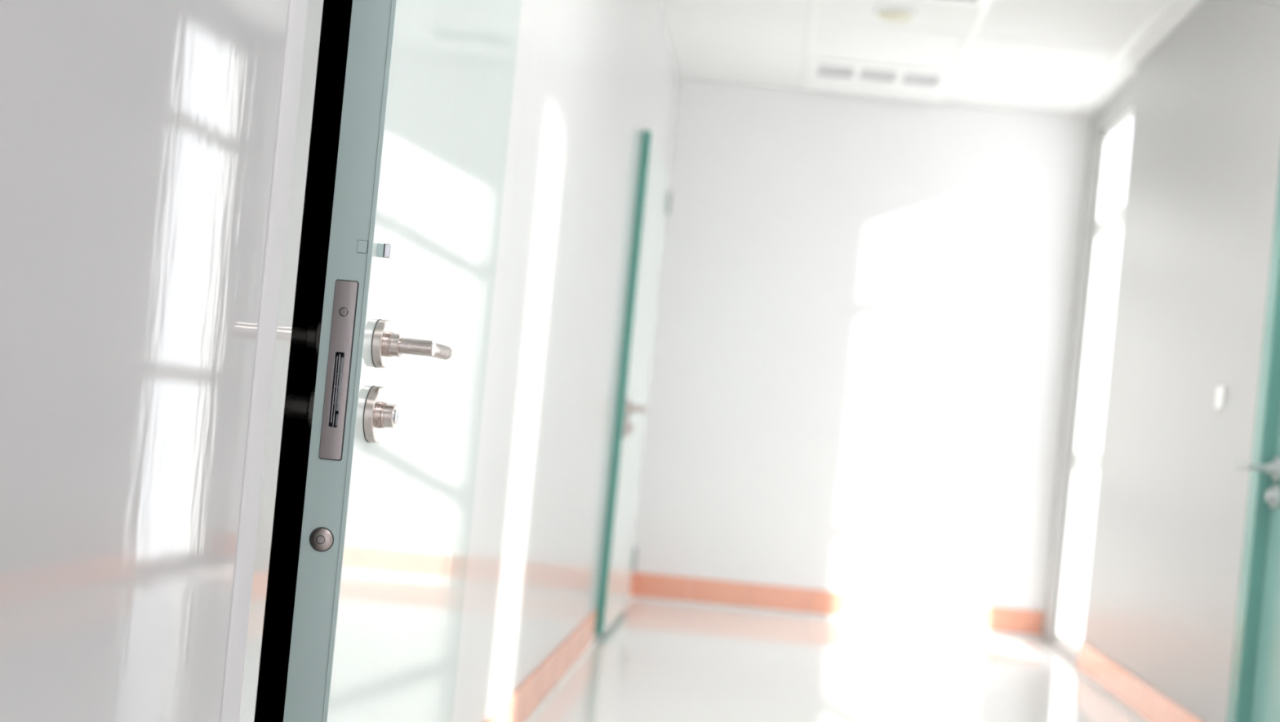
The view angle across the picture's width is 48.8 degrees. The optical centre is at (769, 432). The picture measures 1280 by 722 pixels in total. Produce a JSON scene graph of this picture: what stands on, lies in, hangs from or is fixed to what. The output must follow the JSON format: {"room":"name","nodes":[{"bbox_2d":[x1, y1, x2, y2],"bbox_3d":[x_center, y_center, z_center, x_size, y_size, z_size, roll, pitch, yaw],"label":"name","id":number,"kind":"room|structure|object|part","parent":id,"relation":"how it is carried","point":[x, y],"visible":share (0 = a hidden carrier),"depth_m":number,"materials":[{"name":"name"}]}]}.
{"room":"hospital interior","nodes":[
{"label":"hospital interior","id":0,"kind":"room"},
{"bbox_2d":[253,0,352,721],"bbox_3d":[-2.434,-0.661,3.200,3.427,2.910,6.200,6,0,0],"label":"door frame","id":1,"kind":"structure","parent":0,"point":[336,14],"depth_m":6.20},
{"bbox_2d":[452,0,679,721],"bbox_3d":[-0.659,-0.490,2.320,0.130,2.710,10.040,6,0,0],"label":"wall","id":2,"kind":"structure","parent":0,"point":[591,76],"depth_m":4.03,"materials":[{"name":"paint"}]},
{"bbox_2d":[0,0,289,721],"bbox_3d":[-0.597,-0.484,-0.389,0.006,2.710,4.222,6,0,0],"label":"wall panel","id":3,"kind":"object","parent":2,"relation":"attached to","point":[138,137],"visible":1,"depth_m":1.38,"materials":[{"name":"grey paint"}]},
{"bbox_2d":[220,0,323,721],"bbox_3d":[-0.677,-0.261,2.292,0.137,2.250,1.140,6,0,0],"label":"door frame","id":4,"kind":"structure","parent":2,"relation":"attached to","point":[304,16],"depth_m":1.77,"materials":[{"name":"white metal"}]},
{"bbox_2d":[283,0,521,721],"bbox_3d":[-0.596,-0.190,2.385,0.232,2.107,0.870,6,0,0],"label":"door","id":5,"kind":"structure","parent":2,"relation":"in","point":[393,412],"depth_m":2.16,"materials":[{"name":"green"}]},
{"bbox_3d":[-0.676,-0.036,2.027,0.041,0.034,0.034,5,0,0],"label":"turn knob","id":6,"kind":"part","parent":5,"relation":"part of","materials":[{"name":"black metal"}]},
{"bbox_3d":[-0.681,-0.140,2.027,0.071,0.023,0.023,5,0,0],"label":"lever handle","id":7,"kind":"part","parent":5,"relation":"part of","materials":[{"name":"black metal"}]},
{"bbox_3d":[-0.609,-0.060,1.967,0.001,0.094,0.012,5,0,0],"label":"spring plate","id":8,"kind":"part","parent":5,"relation":"part of","materials":[{"name":"metal"}]},
{"bbox_3d":[-0.607,-0.059,1.968,0.002,0.102,0.011,5,0,0],"label":"spring plate","id":9,"kind":"part","parent":5,"relation":"part of","materials":[{"name":"metal"}]},
{"bbox_3d":[-0.601,-0.087,1.955,0.030,0.250,0.003,5,0,0],"label":"lock plate","id":10,"kind":"part","parent":5,"relation":"part of","materials":[{"name":"silver metal"}]},
{"bbox_3d":[-0.568,-0.260,1.956,0.014,0.017,0.002,6,0,0],"label":"clip plate","id":11,"kind":"part","parent":5,"relation":"part of","materials":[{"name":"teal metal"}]},
{"bbox_3d":[-0.552,-0.024,2.027,0.021,0.034,0.034,5,0,0],"label":"turn knob","id":12,"kind":"part","parent":5,"relation":"part of","materials":[{"name":"silver metal"}]},
{"bbox_3d":[-0.541,-0.023,2.027,0.002,0.021,0.021,5,0,0],"label":"knob","id":13,"kind":"part","parent":5,"relation":"part of","materials":[{"name":"metal"}]},
{"bbox_3d":[-0.519,-0.124,2.027,0.067,0.023,0.023,5,0,0],"label":"lever handle","id":14,"kind":"part","parent":5,"relation":"part of","materials":[{"name":"silver metal"}]},
{"bbox_2d":[485,573,633,721],"bbox_3d":[-0.712,0.794,2.365,0.012,0.142,9.729,6,0,0],"label":"baseboard","id":15,"kind":"structure","parent":2,"relation":"attached to","point":[524,704],"depth_m":4.48,"materials":[{"name":"orange tile"}]},
{"bbox_2d":[595,130,671,635],"bbox_3d":[-0.562,-0.202,6.325,0.116,2.095,1.070,6,0,0],"label":"door","id":16,"kind":"structure","parent":2,"relation":"in","point":[654,197],"depth_m":6.04,"materials":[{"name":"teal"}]},
{"bbox_3d":[-0.579,-0.016,5.855,0.020,0.034,0.034,5,0,0],"label":"turn knob","id":17,"kind":"part","parent":16,"relation":"part of","materials":[{"name":"silver metal"}]},
{"bbox_3d":[-0.548,-0.098,5.855,0.067,0.023,0.023,5,0,0],"label":"lever handle","id":18,"kind":"part","parent":16,"relation":"part of","materials":[{"name":"silver metal"}]},
{"bbox_2d":[530,600,1139,721],"bbox_3d":[0.404,1.034,2.345,2.598,0.120,10.090,6,0,0],"label":"floor","id":19,"kind":"structure","parent":0,"point":[656,662],"depth_m":5.55,"materials":[{"name":"white tile"}]},
{"bbox_2d":[631,78,1090,629],"bbox_3d":[0.470,-0.382,7.300,2.398,2.710,0.120,6,0,0],"label":"wall","id":20,"kind":"structure","parent":0,"point":[864,315],"depth_m":7.24,"materials":[{"name":"paint"}]},
{"bbox_2d":[631,572,1043,639],"bbox_3d":[0.347,0.896,7.234,2.138,0.142,0.012,6,0,0],"label":"baseboard","id":21,"kind":"structure","parent":20,"relation":"attached to","point":[650,588],"depth_m":7.23,"materials":[{"name":"orange tile"}]},
{"bbox_2d":[659,0,1202,117],"bbox_3d":[0.654,-1.772,2.320,2.438,0.106,10.040,6,0,0],"label":"ceiling","id":22,"kind":"structure","parent":0,"point":[1064,58],"depth_m":6.20,"materials":[{"name":"white paint"}]},
{"bbox_2d":[808,57,951,103],"bbox_3d":[0.529,-1.739,6.910,0.660,0.019,0.620,6,0,0],"label":"ceiling vent","id":23,"kind":"object","parent":22,"relation":"in","point":[826,75],"visible":1,"depth_m":6.90,"materials":[{"name":"white metal"}]},
{"bbox_2d":[817,64,853,77],"bbox_3d":[0.322,-1.761,6.790,0.172,0.014,0.220,5,0,0],"label":"grille","id":24,"kind":"object","parent":23,"relation":"attached to","point":[823,70],"depth_m":6.81,"materials":[{"name":"grey metal"}]},
{"bbox_2d":[859,68,897,81],"bbox_3d":[0.529,-1.741,6.790,0.172,0.014,0.220,5,0,0],"label":"grille","id":25,"kind":"object","parent":23,"relation":"attached to","point":[865,74],"depth_m":6.81,"materials":[{"name":"grey metal"}]},
{"bbox_2d":[902,72,940,85],"bbox_3d":[0.736,-1.721,6.790,0.172,0.014,0.220,5,0,0],"label":"grille","id":26,"kind":"object","parent":23,"relation":"attached to","point":[908,78],"depth_m":6.81,"materials":[{"name":"grey metal"}]},
{"bbox_2d":[872,5,918,22],"bbox_3d":[0.523,-1.723,5.800,0.190,0.029,0.190,6,0,0],"label":"recessed light","id":27,"kind":"object","parent":22,"relation":"in","point":[891,14],"visible":1,"depth_m":5.76,"materials":[{"name":"white plastic"}]},
{"bbox_2d":[877,10,913,22],"bbox_3d":[0.522,-1.718,5.800,0.150,0.019,0.150,5,0,0],"label":"diffuser","id":28,"kind":"object","parent":27,"relation":"attached to","point":[891,16],"depth_m":5.77,"materials":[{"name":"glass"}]},
{"bbox_2d":[919,0,986,6],"bbox_3d":[0.529,-1.739,5.290,0.660,0.019,0.580,6,0,0],"label":"ceiling vent","id":29,"kind":"object","parent":22,"relation":"in","point":[971,2],"visible":1,"depth_m":5.55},
{"bbox_2d":[1040,0,1279,721],"bbox_3d":[1.584,-0.275,2.320,0.160,2.710,10.040,6,0,0],"label":"wall","id":30,"kind":"structure","parent":0,"point":[1201,193],"depth_m":5.13,"materials":[{"name":"paint"}]},
{"bbox_2d":[1055,104,1133,658],"bbox_3d":[1.584,-0.229,6.622,0.050,2.580,0.805,6,0,0],"label":"window","id":31,"kind":"structure","parent":30,"relation":"in","point":[1106,224],"depth_m":6.97,"materials":[{"name":"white glass"}]},
{"bbox_3d":[1.549,0.139,6.622,0.040,0.080,0.705,5,0,0],"label":"rail","id":32,"kind":"part","parent":31,"relation":"part of","materials":[{"name":"white"}]},
{"bbox_3d":[1.660,-1.016,6.622,0.040,0.080,0.705,5,0,0],"label":"rail","id":33,"kind":"part","parent":31,"relation":"part of","materials":[{"name":"white"}]},
{"bbox_2d":[1075,640,1202,721],"bbox_3d":[1.375,0.995,1.855,0.012,0.142,8.710,6,0,0],"label":"baseboard","id":34,"kind":"structure","parent":30,"relation":"attached to","point":[1134,696],"depth_m":5.36,"materials":[{"name":"orange tile"}]},
{"bbox_2d":[1215,386,1226,408],"bbox_3d":[1.481,-0.114,4.600,0.013,0.072,0.072,6,0,0],"label":"light switch","id":35,"kind":"object","parent":30,"relation":"attached to","point":[1220,393],"visible":1,"depth_m":4.58,"materials":[{"name":"white plastic"}]},
{"bbox_2d":[1226,168,1279,721],"bbox_3d":[1.499,-0.026,3.590,0.280,2.200,1.230,6,0,0],"label":"door","id":36,"kind":"structure","parent":30,"relation":"in","point":[1254,695],"depth_m":4.10,"materials":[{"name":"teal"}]},
{"bbox_3d":[1.406,0.100,4.052,0.118,0.023,0.023,5,0,0],"label":"lever handle","id":37,"kind":"part","parent":36,"relation":"part of","materials":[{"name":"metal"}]},
{"bbox_3d":[1.449,0.185,4.052,0.016,0.034,0.034,5,0,0],"label":"turn knob","id":38,"kind":"part","parent":36,"relation":"part of","materials":[{"name":"metal"}]}
]}

